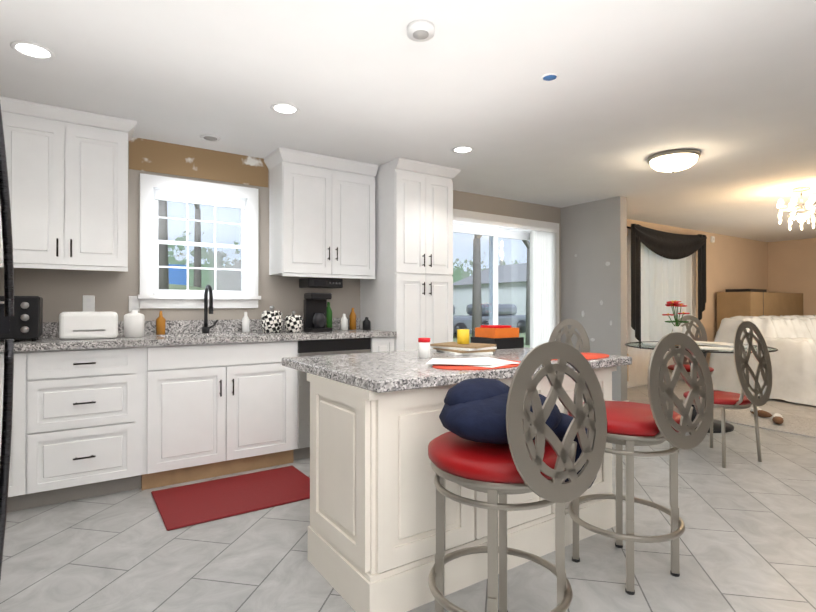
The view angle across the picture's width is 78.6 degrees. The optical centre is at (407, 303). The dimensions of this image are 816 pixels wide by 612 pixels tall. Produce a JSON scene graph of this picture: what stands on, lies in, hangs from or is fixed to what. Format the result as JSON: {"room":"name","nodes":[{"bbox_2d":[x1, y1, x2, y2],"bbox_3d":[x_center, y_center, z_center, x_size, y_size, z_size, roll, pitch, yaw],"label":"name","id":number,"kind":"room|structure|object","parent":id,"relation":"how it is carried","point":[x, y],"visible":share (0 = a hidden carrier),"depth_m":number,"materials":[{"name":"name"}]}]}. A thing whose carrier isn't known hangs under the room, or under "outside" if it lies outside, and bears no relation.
{"room":"dining room and kitchen","nodes":[
{"label":"dining room and kitchen","id":0,"kind":"room"},
{"bbox_2d":[0,137,767,380],"bbox_3d":[1.848,-0.002,6.224,12.290,2.360,0.120,0,0,-34],"label":"wall","id":1,"kind":"structure","parent":0,"point":[58,291],"depth_m":4.14,"materials":[{"name":"beige paint"}]},
{"bbox_2d":[0,96,136,271],"bbox_3d":[-2.207,-0.703,3.207,0.780,0.987,0.371,0,0,-34],"label":"upper cabinet","id":2,"kind":"object","parent":1,"relation":"attached to","point":[67,169],"visible":0.92,"depth_m":3.10,"materials":[{"name":"white wood"}]},
{"bbox_2d":[83,295,94,311],"bbox_3d":[-2.197,0.005,3.432,0.070,0.115,0.009,0,0,-34],"label":"electrical outlet plate","id":3,"kind":"object","parent":1,"relation":"attached to","point":[89,303],"depth_m":3.43,"materials":[{"name":"white plastic"}]},
{"bbox_2d":[129,296,139,311],"bbox_3d":[-1.969,0.006,3.585,0.070,0.115,0.009,0,0,-34],"label":"electrical outlet plate","id":4,"kind":"object","parent":1,"relation":"attached to","point":[134,303],"depth_m":3.58,"materials":[{"name":"white plastic"}]},
{"bbox_2d":[129,137,267,187],"bbox_3d":[-1.580,-1.077,3.855,1.010,0.233,0.004,0,0,-34],"label":"wall strip","id":5,"kind":"object","parent":1,"relation":"attached to","point":[165,158],"depth_m":3.82,"materials":[{"name":"paint"}]},
{"bbox_2d":[137,173,260,307],"bbox_3d":[-1.593,-0.448,3.858,0.885,0.975,0.120,0,0,-34],"label":"kitchen window","id":6,"kind":"structure","parent":1,"relation":"in","point":[243,200],"depth_m":3.83,"materials":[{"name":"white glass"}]},
{"bbox_2d":[39,318,359,337],"bbox_3d":[-1.779,0.178,3.700,3.206,0.100,0.020,0,0,-34],"label":"backsplash","id":7,"kind":"structure","parent":1,"relation":"attached to","point":[50,329],"depth_m":3.78,"materials":[{"name":"grey stone"}]},
{"bbox_2d":[264,147,377,278],"bbox_3d":[-0.722,-0.699,4.203,0.875,0.982,0.371,0,0,-34],"label":"upper cabinet","id":8,"kind":"object","parent":1,"relation":"attached to","point":[321,216],"visible":1,"depth_m":4.07,"materials":[{"name":"white wood"}]},
{"bbox_2d":[299,278,342,288],"bbox_3d":[-0.732,-0.167,4.201,0.310,0.077,0.217,0,0,-34],"label":"radio","id":9,"kind":"object","parent":8,"relation":"attached to","point":[330,283],"visible":1,"depth_m":4.12,"materials":[{"name":"black plastic"}]},
{"bbox_2d":[453,216,556,347],"bbox_3d":[1.039,0.110,5.548,1.814,2.008,0.086,0,0,-34],"label":"vertical blinds","id":10,"kind":"object","parent":1,"relation":"attached to","point":[543,283],"visible":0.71,"depth_m":5.87,"materials":[{"name":"white plastic"}]},
{"bbox_2d":[453,209,558,345],"bbox_3d":[0.984,0.095,5.626,2.030,2.160,0.130,0,0,-34],"label":"sliding patio door","id":11,"kind":"structure","parent":1,"relation":"attached to","point":[494,233],"depth_m":5.62,"materials":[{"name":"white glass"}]},
{"bbox_2d":[627,236,627,353],"bbox_3d":[3.712,-0.115,7.440,1.640,1.640,0.100,0,0,-34],"label":"living room window","id":12,"kind":"structure","parent":1,"relation":"in","point":[627,293],"depth_m":6.95,"materials":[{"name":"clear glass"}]},
{"bbox_2d":[627,226,695,385],"bbox_3d":[3.779,0.049,7.339,2.000,2.192,0.077,0,0,-34],"label":"curtain","id":13,"kind":"object","parent":12,"relation":"hanging from","point":[664,280],"visible":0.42,"depth_m":7.23,"materials":[{"name":"white fabric"}]},
{"bbox_2d":[627,378,682,387],"bbox_3d":[4.445,1.143,7.875,5.889,0.090,0.019,0,0,-34],"label":"baseboard","id":14,"kind":"structure","parent":1,"relation":"attached to","point":[640,385],"depth_m":7.06,"materials":[{"name":"white wood"}]},
{"bbox_2d":[710,236,714,242],"bbox_3d":[5.068,-1.060,8.296,0.080,0.100,0.038,0,0,-34],"label":"sensor","id":15,"kind":"object","parent":1,"relation":"attached to","point":[712,239],"visible":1,"depth_m":8.28,"materials":[{"name":"white plastic"}]},
{"bbox_2d":[0,379,815,611],"bbox_3d":[3.769,1.212,3.354,12.290,0.100,7.015,0,0,-34],"label":"floor","id":16,"kind":"structure","parent":0,"point":[747,540],"depth_m":2.30,"materials":[{"name":"tile"}]},
{"bbox_2d":[0,105,13,579],"bbox_3d":[-1.020,0.258,0.523,0.894,1.775,0.920,0,0,-34],"label":"fridge","id":17,"kind":"object","parent":16,"relation":"on","point":[8,343],"visible":1,"depth_m":1.08,"materials":[{"name":"black metal"}]},
{"bbox_2d":[0,350,27,511],"bbox_3d":[-2.465,0.712,2.875,0.460,0.896,0.621,0,0,-34],"label":"base cabinet","id":18,"kind":"object","parent":16,"relation":"on","point":[17,500],"depth_m":2.73,"materials":[{"name":"white wood"}]},
{"bbox_2d":[28,346,143,508],"bbox_3d":[-2.065,0.713,3.143,0.622,0.896,0.621,0,0,-34],"label":"base cabinet","id":19,"kind":"object","parent":16,"relation":"on","point":[86,407],"depth_m":2.91,"materials":[{"name":"white wood"}]},
{"bbox_2d":[144,342,299,489],"bbox_3d":[-1.395,0.716,3.593,0.993,0.896,0.621,0,0,-34],"label":"base cabinet","id":20,"kind":"object","parent":16,"relation":"on","point":[180,401],"depth_m":3.32,"materials":[{"name":"white wood"}]},
{"bbox_2d":[0,330,395,353],"bbox_3d":[-1.604,0.294,3.437,3.206,0.135,0.651,0,0,-34],"label":"countertop","id":21,"kind":"structure","parent":20,"relation":"on","point":[20,345],"depth_m":3.27,"materials":[{"name":"grey stone"}]},
{"bbox_2d":[0,296,42,340],"bbox_3d":[-2.437,0.091,2.917,0.470,0.265,0.367,0,0,-34],"label":"toaster oven","id":22,"kind":"object","parent":21,"relation":"on","point":[25,321],"visible":0.85,"depth_m":2.88,"materials":[{"name":"black plastic"}]},
{"bbox_2d":[59,311,117,339],"bbox_3d":[-2.039,0.140,3.186,0.310,0.170,0.243,0,0,-34],"label":"bread box","id":23,"kind":"object","parent":21,"relation":"on","point":[86,325],"visible":1,"depth_m":3.08,"materials":[{"name":"plastic"}]},
{"bbox_2d":[124,310,144,337],"bbox_3d":[-1.828,0.135,3.329,0.124,0.182,0.124,0,0,-34],"label":"canister","id":24,"kind":"object","parent":21,"relation":"on","point":[134,321],"visible":1,"depth_m":3.28,"materials":[{"name":"ceramic"}]},
{"bbox_2d":[156,311,165,334],"bbox_3d":[-1.793,0.142,3.618,0.064,0.170,0.064,0,0,-34],"label":"soap pump","id":25,"kind":"object","parent":21,"relation":"on","point":[160,324],"visible":1,"depth_m":3.60,"materials":[{"name":"orange plastic"}]},
{"bbox_2d":[202,285,217,332],"bbox_3d":[-1.466,0.044,3.747,0.117,0.367,0.213,0,0,-34],"label":"faucet","id":26,"kind":"object","parent":21,"relation":"on","point":[205,328],"visible":1,"depth_m":3.78,"materials":[{"name":"black metal"}]},
{"bbox_2d":[242,312,249,331],"bbox_3d":[-1.278,0.149,3.927,0.060,0.160,0.060,0,0,-34],"label":"soap bottle","id":27,"kind":"object","parent":21,"relation":"on","point":[245,322],"visible":1,"depth_m":3.91,"materials":[{"name":"white plastic"}]},
{"bbox_2d":[261,306,282,332],"bbox_3d":[-1.070,0.124,3.922,0.170,0.210,0.170,0,0,-34],"label":"canister","id":28,"kind":"object","parent":21,"relation":"on","point":[271,321],"visible":1,"depth_m":3.86,"materials":[{"name":"multicoloured ceramic"}]},
{"bbox_2d":[284,311,302,331],"bbox_3d":[-0.909,0.145,3.970,0.144,0.169,0.144,0,0,-34],"label":"canister","id":29,"kind":"object","parent":21,"relation":"on","point":[293,322],"visible":1,"depth_m":3.91,"materials":[{"name":"multicoloured ceramic"}]},
{"bbox_2d":[304,293,331,331],"bbox_3d":[-0.725,0.075,4.019,0.180,0.310,0.164,0,0,-34],"label":"coffee maker","id":30,"kind":"object","parent":21,"relation":"on","point":[315,312],"visible":1,"depth_m":4.00,"materials":[{"name":"black plastic"}]},
{"bbox_2d":[327,302,331,327],"bbox_3d":[-0.686,0.111,4.300,0.062,0.240,0.062,0,0,41],"label":"bottle","id":31,"kind":"object","parent":21,"relation":"on","point":[328,303],"depth_m":4.29,"materials":[{"name":"green glass"}]},
{"bbox_2d":[341,313,350,329],"bbox_3d":[-0.547,0.161,4.274,0.058,0.140,0.058,0,0,41],"label":"bottle","id":32,"kind":"object","parent":21,"relation":"on","point":[344,321],"depth_m":4.25,"materials":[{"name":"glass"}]},
{"bbox_2d":[351,308,355,329],"bbox_3d":[-0.486,0.137,4.398,0.058,0.190,0.058,0,0,41],"label":"bottle","id":33,"kind":"object","parent":21,"relation":"on","point":[352,322],"depth_m":4.37,"materials":[{"name":"orange glass"}]},
{"bbox_2d":[363,317,370,329],"bbox_3d":[-0.359,0.176,4.315,0.068,0.110,0.068,0,0,41],"label":"bottle","id":34,"kind":"object","parent":21,"relation":"on","point":[366,323],"depth_m":4.29,"materials":[{"name":"black glass"}]},
{"bbox_2d":[151,465,309,530],"bbox_3d":[-1.020,1.154,3.035,0.900,0.012,0.620,0,0,-34],"label":"mat","id":35,"kind":"object","parent":16,"relation":"on","point":[193,504],"visible":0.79,"depth_m":2.96,"materials":[{"name":"red fabric"}]},
{"bbox_2d":[300,338,379,458],"bbox_3d":[-0.702,0.718,4.058,0.675,0.896,0.621,0,0,-34],"label":"dishwasher","id":36,"kind":"object","parent":16,"relation":"on","point":[322,346],"depth_m":3.71,"materials":[{"name":"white metal"}]},
{"bbox_2d":[380,338,393,351],"bbox_3d":[-0.371,0.720,4.280,0.217,0.896,0.621,0,0,-34],"label":"base cabinet","id":37,"kind":"object","parent":16,"relation":"on","point":[386,344],"depth_m":4.05,"materials":[{"name":"white wood"}]},
{"bbox_2d":[360,157,460,350],"bbox_3d":[0.013,-0.010,4.518,0.650,2.357,0.661,0,0,-34],"label":"pantry cabinet","id":38,"kind":"object","parent":16,"relation":"on","point":[406,293],"visible":0.71,"depth_m":4.26,"materials":[{"name":"white wood"}]},
{"bbox_2d":[303,367,616,611],"bbox_3d":[0.314,0.736,2.421,1.474,0.840,0.574,0,0,-34],"label":"kitchen island","id":39,"kind":"object","parent":16,"relation":"on","point":[376,427],"depth_m":1.93,"materials":[{"name":"wood"}]},
{"bbox_2d":[281,347,631,394],"bbox_3d":[0.257,0.297,2.554,1.520,0.040,0.970,0,0,-34],"label":"island countertop","id":40,"kind":"structure","parent":39,"relation":"on","point":[387,371],"depth_m":2.13,"materials":[{"name":"grey stone"}]},
{"bbox_2d":[418,338,429,357],"bbox_3d":[0.083,0.227,2.527,0.062,0.099,0.062,0,0,-34],"label":"jar","id":41,"kind":"object","parent":40,"relation":"on","point":[423,347],"visible":1,"depth_m":2.50,"materials":[{"name":"plastic"}]},
{"bbox_2d":[430,329,496,354],"bbox_3d":[0.312,0.213,2.814,0.299,0.129,0.352,0,0,-34],"label":"books","id":42,"kind":"object","parent":40,"relation":"on","point":[462,345],"visible":1,"depth_m":2.74,"materials":[{"name":"paper"}]},
{"bbox_2d":[432,360,520,369],"bbox_3d":[0.316,0.272,2.214,0.470,0.004,0.294,0,0,-34],"label":"placemat","id":43,"kind":"object","parent":40,"relation":"on","point":[450,367],"visible":0.42,"depth_m":2.09,"materials":[{"name":"red fabric"}]},
{"bbox_2d":[426,357,519,367],"bbox_3d":[0.274,0.265,2.240,0.429,0.008,0.381,0,0,-34],"label":"papers","id":44,"kind":"object","parent":43,"relation":"on","point":[487,362],"visible":0.95,"depth_m":2.21,"materials":[{"name":"white paper"}]},
{"bbox_2d":[471,325,523,348],"bbox_3d":[0.565,0.210,3.164,0.250,0.139,0.220,0,0,-34],"label":"organizer","id":45,"kind":"object","parent":40,"relation":"on","point":[503,336],"visible":0.95,"depth_m":3.09,"materials":[{"name":"black plastic"}]},
{"bbox_2d":[552,352,608,359],"bbox_3d":[0.851,0.274,2.585,0.470,0.004,0.294,0,0,-34],"label":"placemat","id":46,"kind":"object","parent":40,"relation":"on","point":[588,356],"visible":0.42,"depth_m":2.59,"materials":[{"name":"red fabric"}]},
{"bbox_2d":[428,342,606,611],"bbox_3d":[0.320,0.632,1.632,0.469,1.039,0.537,0,0,-34],"label":"stool","id":47,"kind":"object","parent":16,"relation":"on","point":[544,465],"visible":0.98,"depth_m":1.46,"materials":[{"name":"silver metal"}]},
{"bbox_2d":[439,378,596,488],"bbox_3d":[0.343,0.452,1.672,0.512,0.405,0.368,0,0,-34],"label":"pillow","id":48,"kind":"object","parent":47,"relation":"on","point":[474,409],"visible":0.5,"depth_m":1.55,"materials":[{"name":"fabric"}]},
{"bbox_2d":[549,319,589,352],"bbox_3d":[1.460,0.649,4.290,0.575,1.038,0.495,0,0,-34],"label":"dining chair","id":49,"kind":"object","parent":16,"relation":"on","point":[583,337],"visible":0.25,"depth_m":4.12,"materials":[{"name":"silver metal"}]},
{"bbox_2d":[567,332,713,594],"bbox_3d":[0.964,0.635,2.153,0.468,1.039,0.539,0,0,-34],"label":"stool","id":50,"kind":"object","parent":16,"relation":"on","point":[657,420],"visible":0.77,"depth_m":1.98,"materials":[{"name":"silver metal"}]},
{"bbox_2d":[667,315,713,413],"bbox_3d":[3.142,0.656,5.545,0.610,1.038,0.571,0,0,-34],"label":"dining chair","id":51,"kind":"object","parent":16,"relation":"on","point":[703,337],"visible":0.31,"depth_m":5.70,"materials":[{"name":"silver metal"}]},
{"bbox_2d":[625,341,777,432],"bbox_3d":[2.769,0.789,4.784,1.260,0.759,1.260,0,0,-34],"label":"dining table","id":52,"kind":"object","parent":16,"relation":"on","point":[717,426],"visible":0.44,"depth_m":4.62,"materials":[{"name":"clear glass"}]},
{"bbox_2d":[662,300,689,332],"bbox_3d":[2.756,0.190,5.155,0.330,0.443,0.244,0,0,-34],"label":"flower vase","id":53,"kind":"object","parent":52,"relation":"on","point":[677,327],"visible":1,"depth_m":5.13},
{"bbox_2d":[642,341,747,350],"bbox_3d":[2.776,0.396,4.744,0.784,0.025,0.799,0,0,-34],"label":"clutter","id":54,"kind":"object","parent":52,"relation":"on","point":[724,346],"visible":0.56,"depth_m":4.66,"materials":[{"name":"paper"}]},
{"bbox_2d":[678,321,771,467],"bbox_3d":[2.364,0.646,3.737,0.476,1.038,0.565,0,0,-34],"label":"dining chair","id":55,"kind":"object","parent":16,"relation":"on","point":[723,400],"visible":0.88,"depth_m":3.54,"materials":[{"name":"silver metal"}]},
{"bbox_2d":[717,289,802,330],"bbox_3d":[6.158,0.482,8.672,2.142,1.420,0.502,0,0,-34],"label":"carton","id":56,"kind":"object","parent":16,"relation":"on","point":[744,302],"visible":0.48,"depth_m":8.20,"materials":[{"name":"brown cardboard"}]},
{"bbox_2d":[708,315,815,405],"bbox_3d":[5.543,0.675,6.863,2.840,1.013,1.500,0,0,-26],"label":"sofa","id":57,"kind":"object","parent":16,"relation":"on","point":[791,339],"visible":0.81,"depth_m":6.29,"materials":[{"name":"plastic"},{"name":"fabric"}]},
{"bbox_2d":[713,409,815,437],"bbox_3d":[3.632,1.165,4.904,0.850,0.012,1.000,0,0,-34],"label":"living room rug","id":58,"kind":"object","parent":16,"relation":"on","point":[799,425],"visible":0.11,"depth_m":4.84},
{"bbox_2d":[750,407,769,417],"bbox_3d":[3.600,1.114,5.087,0.090,0.090,0.228,0,0,-13],"label":"shoe","id":59,"kind":"object","parent":58,"relation":"on","point":[761,413],"depth_m":5.05,"materials":[{"name":"leather"}]},
{"bbox_2d":[770,413,783,423],"bbox_3d":[3.556,1.113,4.793,0.090,0.090,0.229,0,0,32],"label":"shoe","id":60,"kind":"object","parent":58,"relation":"on","point":[777,418],"depth_m":4.76,"materials":[{"name":"leather"}]},
{"bbox_2d":[0,0,815,241],"bbox_3d":[3.769,-1.248,3.369,12.290,0.100,7.015,0,0,-34],"label":"ceiling","id":61,"kind":"structure","parent":0,"point":[726,89],"depth_m":2.77,"materials":[{"name":"white paint"}]},
{"bbox_2d":[10,41,55,59],"bbox_3d":[-1.781,-1.200,2.369,0.174,0.008,0.174,0,0,-34],"label":"recessed light","id":62,"kind":"object","parent":61,"relation":"in","point":[32,50],"visible":0.98,"depth_m":2.37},
{"bbox_2d":[200,134,220,141],"bbox_3d":[-1.424,-1.190,3.596,0.140,0.013,0.140,0,0,-34],"label":"disc","id":63,"kind":"object","parent":61,"relation":"attached to","point":[210,137],"visible":1,"depth_m":3.58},
{"bbox_2d":[270,103,298,114],"bbox_3d":[-0.757,-1.196,3.068,0.174,0.008,0.174,0,0,-34],"label":"recessed light","id":64,"kind":"object","parent":61,"relation":"in","point":[284,108],"visible":1,"depth_m":3.07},
{"bbox_2d":[407,20,433,41],"bbox_3d":[0.056,-1.188,2.180,0.120,0.034,0.120,0,0,-34],"label":"smoke detector","id":65,"kind":"object","parent":61,"relation":"attached to","point":[420,30],"visible":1,"depth_m":2.15,"materials":[{"name":"white plastic"}]},
{"bbox_2d":[452,146,473,152],"bbox_3d":[0.425,-1.191,3.873,0.174,0.008,0.174,0,0,-34],"label":"recessed light","id":66,"kind":"object","parent":61,"relation":"in","point":[463,149],"visible":0.98,"depth_m":3.87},
{"bbox_2d":[541,73,558,81],"bbox_3d":[0.753,-1.199,2.648,0.090,0.009,0.090,0,0,-34],"label":"junction box","id":67,"kind":"object","parent":61,"relation":"attached to","point":[549,77],"visible":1,"depth_m":2.64,"materials":[{"name":"blue plastic"}]},
{"bbox_2d":[647,149,699,172],"bbox_3d":[2.153,-1.124,4.045,0.380,0.140,0.380,0,0,-34],"label":"dome ceiling light","id":68,"kind":"object","parent":61,"relation":"attached to","point":[674,160],"visible":1,"depth_m":3.94,"materials":[{"name":"white glass"}]},
{"bbox_2d":[777,186,815,229],"bbox_3d":[4.055,-0.975,5.139,0.432,0.424,0.432,0,0,-34],"label":"chandelier","id":69,"kind":"object","parent":61,"relation":"hanging from","point":[801,218],"visible":1,"depth_m":5.12,"materials":[{"name":"silver metal"}]},
{"bbox_2d":[561,196,626,400],"bbox_3d":[2.171,-0.004,5.878,0.120,2.360,0.815,0,0,-34],"label":"wall pier","id":70,"kind":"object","parent":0,"point":[594,236],"visible":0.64,"depth_m":5.74,"materials":[{"name":"grey paint"}]},
{"bbox_2d":[574,254,611,340],"bbox_3d":[2.148,-0.074,5.803,0.002,1.040,0.505,0,0,-34],"label":"wall patches","id":71,"kind":"object","parent":70,"relation":"attached to","point":[601,301],"depth_m":5.75},
{"bbox_2d":[631,224,706,348],"bbox_3d":[3.838,-0.216,7.234,2.020,1.700,0.062,0,0,-34],"label":"swag valance","id":72,"kind":"object","parent":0,"point":[667,245],"visible":1,"depth_m":7.04,"materials":[{"name":"fabric"}]},
{"bbox_2d":[768,238,815,314],"bbox_3d":[8.822,0.001,6.752,0.120,2.360,6.775,0,0,-34],"label":"wall","id":73,"kind":"structure","parent":0,"point":[791,266],"depth_m":9.17,"materials":[{"name":"beige paint"}]},
{"label":"outside","id":74,"kind":"structure","parent":0,"visible":0},
{"bbox_2d":[169,284,529,347],"bbox_3d":[1.278,-0.560,43.018,130.000,4.700,61.595,0,0,-34],"label":"ground","id":75,"kind":"structure","parent":74,"point":[198,288],"depth_m":10.82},
{"bbox_2d":[158,200,529,344],"bbox_3d":[3.206,-7.451,40.184,130.000,18.350,48.714,0,0,-34],"label":"scenery","id":76,"kind":"structure","parent":75,"relation":"on","point":[458,321],"depth_m":32.13,"materials":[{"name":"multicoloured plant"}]}
]}

